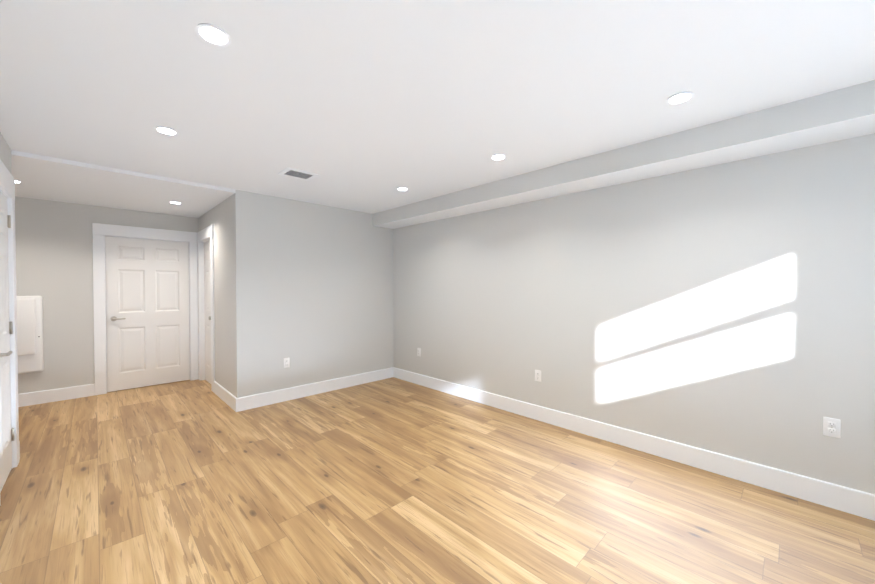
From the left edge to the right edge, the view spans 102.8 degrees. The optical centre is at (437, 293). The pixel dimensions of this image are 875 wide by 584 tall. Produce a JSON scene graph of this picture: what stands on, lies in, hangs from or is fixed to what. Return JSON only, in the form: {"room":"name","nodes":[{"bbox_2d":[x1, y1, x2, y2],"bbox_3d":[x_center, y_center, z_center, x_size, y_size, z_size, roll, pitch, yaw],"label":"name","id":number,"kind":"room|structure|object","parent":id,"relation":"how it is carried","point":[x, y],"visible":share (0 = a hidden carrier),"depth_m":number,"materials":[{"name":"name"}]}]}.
{"room":"empty living room","nodes":[
{"label":"empty living room","id":0,"kind":"room"},
{"bbox_2d":[0,132,11,174],"bbox_3d":[-1.488,0.082,0.778,0.120,2.550,5.410,-1,1,-44],"label":"wall","id":1,"kind":"structure","parent":0,"point":[5,154],"depth_m":2.50,"materials":[{"name":"white paint"}]},
{"bbox_2d":[0,191,13,492],"bbox_3d":[-2.999,0.310,2.420,0.097,2.032,0.664,-1,1,-44],"label":"closet door","id":2,"kind":"structure","parent":1,"relation":"in","point":[6,430],"depth_m":2.50,"materials":[{"name":"white paint"}]},
{"bbox_2d":[0,160,18,504],"bbox_3d":[-3.032,0.225,2.369,0.142,2.218,0.876,-1,1,-44],"label":"door frame","id":3,"kind":"structure","parent":1,"relation":"attached to","point":[7,184],"depth_m":2.65,"materials":[{"name":"white wood"}]},
{"bbox_2d":[15,196,197,393],"bbox_3d":[-4.574,0.031,4.328,2.930,2.550,0.120,-1,1,-44],"label":"wall","id":4,"kind":"structure","parent":0,"point":[54,254],"depth_m":4.25,"materials":[{"name":"white paint"}]},
{"bbox_2d":[16,296,43,373],"bbox_3d":[-4.771,0.478,3.996,0.335,0.895,0.085,-1,1,-44],"label":"box","id":5,"kind":"object","parent":4,"relation":"attached to","point":[30,333],"visible":0.62,"depth_m":4.02,"materials":[{"name":"white metal"}]},
{"bbox_2d":[18,384,94,406],"bbox_3d":[-4.971,1.238,3.860,1.683,0.150,0.016,-1,1,-44],"label":"baseboard","id":6,"kind":"structure","parent":4,"relation":"attached to","point":[48,396],"depth_m":4.21,"materials":[{"name":"white wood"}]},
{"bbox_2d":[105,236,189,391],"bbox_3d":[-3.987,0.275,4.847,0.890,2.032,0.097,-1,1,-44],"label":"door","id":7,"kind":"structure","parent":4,"relation":"in","point":[147,305],"depth_m":4.83,"materials":[{"name":"white paint"}]},
{"bbox_2d":[92,223,214,394],"bbox_3d":[-3.646,0.206,4.586,1.248,2.193,1.055,-1,1,-44],"label":"door frame","id":8,"kind":"structure","parent":4,"relation":"attached to","point":[100,232],"depth_m":4.64,"materials":[{"name":"white wood"}]},
{"bbox_2d":[198,195,233,394],"bbox_3d":[-2.895,0.027,4.624,0.120,2.550,1.810,-1,1,-44],"label":"wall","id":9,"kind":"structure","parent":0,"point":[219,217],"depth_m":4.20,"materials":[{"name":"white paint"}]},
{"bbox_2d":[204,240,210,383],"bbox_3d":[-3.226,0.274,4.918,0.105,2.032,0.704,-1,1,-44],"label":"door","id":10,"kind":"structure","parent":9,"relation":"in","point":[207,299],"depth_m":5.04,"materials":[{"name":"white paint"}]},
{"bbox_2d":[214,381,235,411],"bbox_3d":[-2.572,1.233,4.215,0.016,0.150,0.990,-1,1,-44],"label":"baseboard","id":11,"kind":"structure","parent":9,"relation":"attached to","point":[228,398],"depth_m":4.16,"materials":[{"name":"white wood"}]},
{"bbox_2d":[232,190,392,397],"bbox_3d":[-1.491,0.026,4.649,2.160,2.550,0.120,-1,1,-44],"label":"wall","id":12,"kind":"structure","parent":0,"point":[313,292],"depth_m":4.40,"materials":[{"name":"white paint"}]},
{"bbox_2d":[284,358,289,367],"bbox_3d":[-1.831,0.848,4.236,0.072,0.116,0.009,-1,1,-44],"label":"outlet","id":13,"kind":"object","parent":12,"relation":"attached to","point":[286,362],"visible":1,"depth_m":4.23,"materials":[{"name":"white plastic"}]},
{"bbox_2d":[236,367,392,411],"bbox_3d":[-1.455,1.227,4.607,2.160,0.150,0.016,-1,1,-44],"label":"baseboard","id":14,"kind":"structure","parent":12,"relation":"attached to","point":[267,398],"depth_m":4.41,"materials":[{"name":"white wood"}]},
{"bbox_2d":[0,377,874,583],"bbox_3d":[-1.233,1.384,2.400,5.210,0.100,7.580,-1,1,-44],"label":"floor","id":15,"kind":"structure","parent":0,"point":[392,480],"depth_m":2.21,"materials":[{"name":"brown wood"}]},
{"bbox_2d":[0,0,874,217],"bbox_3d":[-1.264,-1.169,2.395,5.210,0.175,7.490,-1,1,-44],"label":"ceiling","id":16,"kind":"structure","parent":0,"point":[369,106],"depth_m":1.86,"materials":[{"name":"white paint"}]},
{"bbox_2d":[154,126,178,134],"bbox_3d":[-1.858,-1.112,2.395,0.132,0.008,0.132,-1,1,-44],"label":"recessed light","id":17,"kind":"object","parent":16,"relation":"in","point":[166,130],"visible":1,"depth_m":2.38,"materials":[{"name":"white plastic"}]},
{"bbox_2d":[195,23,231,45],"bbox_3d":[-0.955,-1.099,1.488,0.132,0.008,0.132,-1,1,-44],"label":"recessed light","id":18,"kind":"object","parent":16,"relation":"in","point":[213,34],"visible":1,"depth_m":1.48,"materials":[{"name":"white plastic"}]},
{"bbox_2d":[278,167,319,180],"bbox_3d":[-1.319,-1.126,3.316,0.300,0.007,0.250,-1,1,-44],"label":"ceiling vent","id":19,"kind":"object","parent":16,"relation":"in","point":[297,174],"visible":1,"depth_m":3.31,"materials":[{"name":"white metal"}]},
{"bbox_2d":[397,187,408,190],"bbox_3d":[-0.382,-1.133,3.802,0.132,0.008,0.132,-1,1,-44],"label":"recessed light","id":20,"kind":"object","parent":16,"relation":"in","point":[402,188],"visible":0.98,"depth_m":3.80,"materials":[{"name":"white plastic"}]},
{"bbox_2d":[490,154,505,159],"bbox_3d":[0.501,-1.119,2.875,0.132,0.008,0.132,-1,1,-44],"label":"recessed light","id":21,"kind":"object","parent":16,"relation":"in","point":[498,157],"visible":1,"depth_m":2.87,"materials":[{"name":"white plastic"}]},
{"bbox_2d":[373,80,874,228],"bbox_3d":[1.085,-1.047,3.288,0.371,0.185,5.411,-1,1,-44],"label":"soffit beam","id":22,"kind":"structure","parent":16,"relation":"attached to","point":[840,114],"depth_m":2.47,"materials":[{"name":"white paint"}]},
{"bbox_2d":[666,91,693,104],"bbox_3d":[1.376,-1.106,1.983,0.132,0.008,0.132,-1,1,-44],"label":"recessed light","id":23,"kind":"object","parent":16,"relation":"in","point":[679,98],"visible":1,"depth_m":1.98,"materials":[{"name":"white plastic"}]},
{"bbox_2d":[393,133,874,493],"bbox_3d":[0.552,0.033,4.196,0.120,2.550,7.490,-1,1,-44],"label":"wall","id":24,"kind":"structure","parent":0,"point":[728,309],"depth_m":2.71,"materials":[{"name":"grey paint"}]},
{"bbox_2d":[417,348,420,356],"bbox_3d":[-0.262,0.837,4.943,0.009,0.116,0.072,-1,1,-44],"label":"electrical outlet","id":25,"kind":"object","parent":24,"relation":"attached to","point":[418,351],"visible":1,"depth_m":4.93,"materials":[{"name":"white plastic"}]},
{"bbox_2d":[535,370,540,381],"bbox_3d":[1.041,0.856,3.616,0.009,0.116,0.072,-1,1,-44],"label":"electrical outlet","id":26,"kind":"object","parent":24,"relation":"attached to","point":[537,375],"visible":1,"depth_m":3.61,"materials":[{"name":"white plastic"}]},
{"bbox_2d":[393,367,874,520],"bbox_3d":[1.211,1.244,3.445,0.016,0.150,5.410,-1,1,-44],"label":"baseboard","id":27,"kind":"structure","parent":24,"relation":"attached to","point":[842,498],"depth_m":2.71,"materials":[{"name":"white wood"}]},
{"bbox_2d":[823,417,840,437],"bbox_3d":[2.456,0.837,2.174,0.009,0.116,0.072,-1,1,-44],"label":"electrical outlet","id":28,"kind":"object","parent":24,"relation":"attached to","point":[831,427],"visible":1,"depth_m":2.17,"materials":[{"name":"white plastic"}]}
]}

